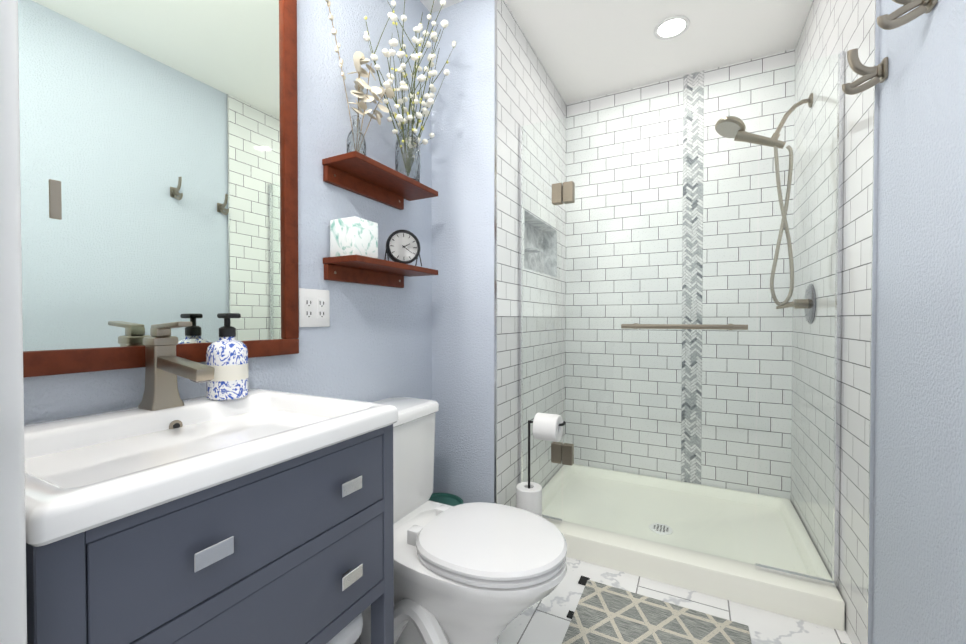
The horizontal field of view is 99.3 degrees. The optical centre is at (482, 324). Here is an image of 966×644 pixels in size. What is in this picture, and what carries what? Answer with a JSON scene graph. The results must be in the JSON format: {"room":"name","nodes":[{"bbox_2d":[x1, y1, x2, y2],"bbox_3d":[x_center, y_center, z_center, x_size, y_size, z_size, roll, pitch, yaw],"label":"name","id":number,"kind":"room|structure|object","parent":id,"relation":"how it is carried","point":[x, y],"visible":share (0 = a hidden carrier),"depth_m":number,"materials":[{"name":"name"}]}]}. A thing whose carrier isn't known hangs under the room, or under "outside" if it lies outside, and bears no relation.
{"room":"bathroom","nodes":[
{"label":"bathroom","id":0,"kind":"room"},
{"bbox_2d":[23,0,431,423],"bbox_3d":[-0.672,-0.195,1.183,0.120,2.440,4.030,0,1,27],"label":"wall","id":1,"kind":"structure","parent":0,"point":[371,343],"depth_m":1.42,"materials":[{"name":"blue paint"}]},
{"bbox_2d":[0,0,26,643],"bbox_3d":[-0.667,-0.186,0.476,0.536,2.440,0.045,0,1,27],"label":"door frame","id":2,"kind":"structure","parent":1,"relation":"attached to","point":[13,609],"depth_m":0.37,"materials":[{"name":"white paint"}]},
{"bbox_2d":[18,0,298,377],"bbox_3d":[-0.720,-0.490,0.924,0.024,1.164,0.692,0,1,27],"label":"mirror","id":3,"kind":"object","parent":1,"relation":"attached to","point":[159,160],"visible":0.92,"depth_m":0.91,"materials":[{"name":"red wood"}]},
{"bbox_2d":[299,288,329,326],"bbox_3d":[-0.535,-0.052,1.306,0.010,0.120,0.120,0,1,27],"label":"electrical outlet plate","id":4,"kind":"object","parent":1,"relation":"attached to","point":[314,307],"visible":0.96,"depth_m":1.30,"materials":[{"name":"white plastic"}]},
{"bbox_2d":[323,216,437,287],"bbox_3d":[-0.348,-0.253,1.505,0.157,0.212,0.460,0,1,27],"label":"shelf","id":5,"kind":"object","parent":1,"relation":"attached to","point":[353,258],"visible":1,"depth_m":1.39,"materials":[{"name":"red wood"}]},
{"bbox_2d":[384,230,421,265],"bbox_3d":[-0.308,-0.291,1.572,0.146,0.139,0.154,0,1,27],"label":"clock","id":6,"kind":"object","parent":5,"relation":"on","point":[402,246],"depth_m":1.56,"materials":[{"name":"black metal"}]},
{"bbox_2d":[322,0,455,209],"bbox_3d":[-0.286,-0.880,1.468,0.359,0.825,0.663,0,1,27],"label":"shelf","id":7,"kind":"object","parent":1,"relation":"attached to","point":[355,169],"visible":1,"depth_m":1.49,"materials":[{"name":"red wood"}]},
{"bbox_2d":[347,116,365,155],"bbox_3d":[-0.422,-0.613,1.368,0.062,0.150,0.062,0,1,27],"label":"vase","id":8,"kind":"object","parent":7,"relation":"on","point":[356,141],"depth_m":1.35,"materials":[{"name":"clear glass"}]},
{"bbox_2d":[395,118,420,181],"bbox_3d":[-0.291,-0.662,1.589,0.100,0.242,0.100,0,1,27],"label":"vase","id":9,"kind":"object","parent":7,"relation":"on","point":[407,146],"depth_m":1.55,"materials":[{"name":"clear glass"}]},
{"bbox_2d":[431,0,556,503],"bbox_3d":[0.154,-0.210,2.298,0.331,2.440,1.068,0,1,27],"label":"wall","id":10,"kind":"structure","parent":0,"point":[462,139],"depth_m":1.82,"materials":[{"name":"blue paint"}]},
{"bbox_2d":[497,0,565,506],"bbox_3d":[0.296,-0.209,2.221,0.008,2.440,1.060,0,1,27],"label":"wall tile","id":11,"kind":"structure","parent":10,"relation":"attached to","point":[529,96],"depth_m":2.06,"materials":[{"name":"white tile"}]},
{"bbox_2d":[542,148,580,218],"bbox_3d":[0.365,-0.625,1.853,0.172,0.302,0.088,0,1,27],"label":"hinge","id":12,"kind":"object","parent":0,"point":[564,194],"depth_m":1.86,"materials":[{"name":"silver metal"}]},
{"bbox_2d":[354,557,851,643],"bbox_3d":[0.064,1.079,0.822,1.776,0.100,4.030,0,1,27],"label":"floor","id":13,"kind":"structure","parent":0,"point":[545,620],"depth_m":1.45,"materials":[{"name":"tile"}]},
{"bbox_2d":[24,313,397,643],"bbox_3d":[-0.535,0.503,0.773,0.502,1.054,0.568,0,1,27],"label":"bathroom vanity","id":14,"kind":"object","parent":13,"relation":"on","point":[230,507],"visible":1,"depth_m":0.66,"materials":[{"name":"grey paint"}]},
{"bbox_2d":[138,321,214,410],"bbox_3d":[-0.627,0.085,0.846,0.196,0.183,0.060,0,1,27],"label":"faucet","id":15,"kind":"object","parent":14,"relation":"on","point":[161,393],"depth_m":0.85,"materials":[{"name":"silver metal"}]},
{"bbox_2d":[429,493,463,506],"bbox_3d":[-0.189,0.885,1.731,0.216,0.262,0.216,0,1,27],"label":"waste bin","id":16,"kind":"object","parent":13,"relation":"on","point":[453,500],"visible":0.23,"depth_m":1.79,"materials":[{"name":"teal plastic"}]},
{"bbox_2d":[359,397,566,643],"bbox_3d":[-0.124,0.655,1.256,0.767,0.737,0.494,0,1,27],"label":"toilet","id":17,"kind":"object","parent":13,"relation":"on","point":[478,573],"visible":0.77,"depth_m":1.13,"materials":[{"name":"white ceramic"}]},
{"bbox_2d":[516,413,565,516],"bbox_3d":[0.237,0.698,1.768,0.243,0.636,0.160,0,1,27],"label":"toilet paper holder","id":18,"kind":"object","parent":13,"relation":"on","point":[547,427],"visible":0.48,"depth_m":1.73,"materials":[{"name":"white paper"}]},
{"bbox_2d":[562,576,751,643],"bbox_3d":[0.450,1.019,1.140,0.568,0.010,0.870,0,1,27],"label":"rug","id":19,"kind":"object","parent":13,"relation":"on","point":[604,614],"visible":1,"depth_m":1.39,"materials":[{"name":"grey fabric"}]},
{"bbox_2d":[542,464,844,630],"bbox_3d":[0.873,0.964,2.033,1.199,0.100,0.887,0,1,27],"label":"shower tray","id":20,"kind":"object","parent":13,"relation":"on","point":[712,571],"visible":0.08,"depth_m":1.82,"materials":[{"name":"white ceramic"}]},
{"bbox_2d":[519,126,586,522],"bbox_3d":[0.329,-0.015,1.880,0.314,1.802,0.088,0,1,27],"label":"glass","id":21,"kind":"object","parent":20,"relation":"on","point":[562,453],"depth_m":1.96,"materials":[{"name":"clear glass"}]},
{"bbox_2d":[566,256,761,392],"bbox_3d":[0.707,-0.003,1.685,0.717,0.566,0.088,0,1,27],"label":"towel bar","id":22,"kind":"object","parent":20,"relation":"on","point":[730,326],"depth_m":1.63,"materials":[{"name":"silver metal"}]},
{"bbox_2d":[729,51,844,587],"bbox_3d":[1.083,-0.010,1.492,0.321,1.804,0.088,0,1,27],"label":"glass","id":23,"kind":"object","parent":20,"relation":"on","point":[834,582],"depth_m":1.43,"materials":[{"name":"clear glass"}]},
{"bbox_2d":[420,0,812,103],"bbox_3d":[0.064,-1.460,0.788,1.776,0.100,4.030,0,1,27],"label":"ceiling","id":24,"kind":"structure","parent":0,"point":[585,49],"depth_m":2.03,"materials":[{"name":"white paint"}]},
{"bbox_2d":[654,15,689,39],"bbox_3d":[0.905,-1.422,1.970,0.160,0.006,0.160,0,1,27],"label":"recessed light","id":25,"kind":"object","parent":24,"relation":"in","point":[671,27],"visible":1,"depth_m":1.97,"materials":[{"name":"white plastic"}]},
{"bbox_2d":[872,0,965,643],"bbox_3d":[0.804,-0.185,0.425,0.112,2.440,4.030,0,1,27],"label":"wall","id":26,"kind":"structure","parent":0,"point":[919,574],"depth_m":0.94,"materials":[{"name":"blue paint"}]},
{"bbox_2d":[494,0,879,643],"bbox_3d":[0.588,-0.199,1.463,1.221,2.440,0.028,0,1,27],"label":"trim","id":27,"kind":"structure","parent":26,"relation":"attached to","point":[873,333],"depth_m":1.18,"materials":[{"name":"white"}]},
{"bbox_2d":[790,0,874,643],"bbox_3d":[1.371,-0.202,1.658,0.008,2.440,1.078,0,1,27],"label":"wall tile","id":28,"kind":"structure","parent":26,"relation":"attached to","point":[831,29],"depth_m":1.52,"materials":[{"name":"white tile"}]},
{"bbox_2d":[715,93,815,323],"bbox_3d":[1.274,-0.512,1.882,0.371,1.016,0.181,0,1,27],"label":"shower fixture","id":29,"kind":"object","parent":28,"relation":"attached to","point":[733,122],"depth_m":1.85,"materials":[{"name":"silver metal"}]},
{"bbox_2d":[841,48,887,94],"bbox_3d":[1.061,-0.709,1.144,0.094,0.125,0.034,0,1,27],"label":"hook","id":30,"kind":"object","parent":26,"relation":"attached to","point":[879,72],"depth_m":1.14,"materials":[{"name":"silver metal"}]},
{"bbox_2d":[877,0,936,29],"bbox_3d":[0.945,-0.732,0.920,0.094,0.125,0.034,0,1,27],"label":"hook","id":31,"kind":"object","parent":26,"relation":"attached to","point":[891,21],"depth_m":0.92,"materials":[{"name":"silver metal"}]},
{"bbox_3d":[0.963,-0.213,2.545,1.544,2.440,0.112,0,1,27],"label":"wall","id":32,"kind":"structure","parent":0,"visible":0},
{"bbox_2d":[565,48,794,498],"bbox_3d":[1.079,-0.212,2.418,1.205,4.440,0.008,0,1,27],"label":"wall tile","id":33,"kind":"structure","parent":32,"relation":"attached to","point":[778,64],"depth_m":2.40,"materials":[{"name":"white tile"}]},
{"bbox_2d":[681,70,703,483],"bbox_3d":[1.199,-0.211,2.352,0.104,2.440,0.002,0,1,27],"label":"wall tile","id":34,"kind":"structure","parent":32,"relation":"attached to","point":[693,82],"depth_m":2.35,"materials":[{"name":"tile"}]}
]}

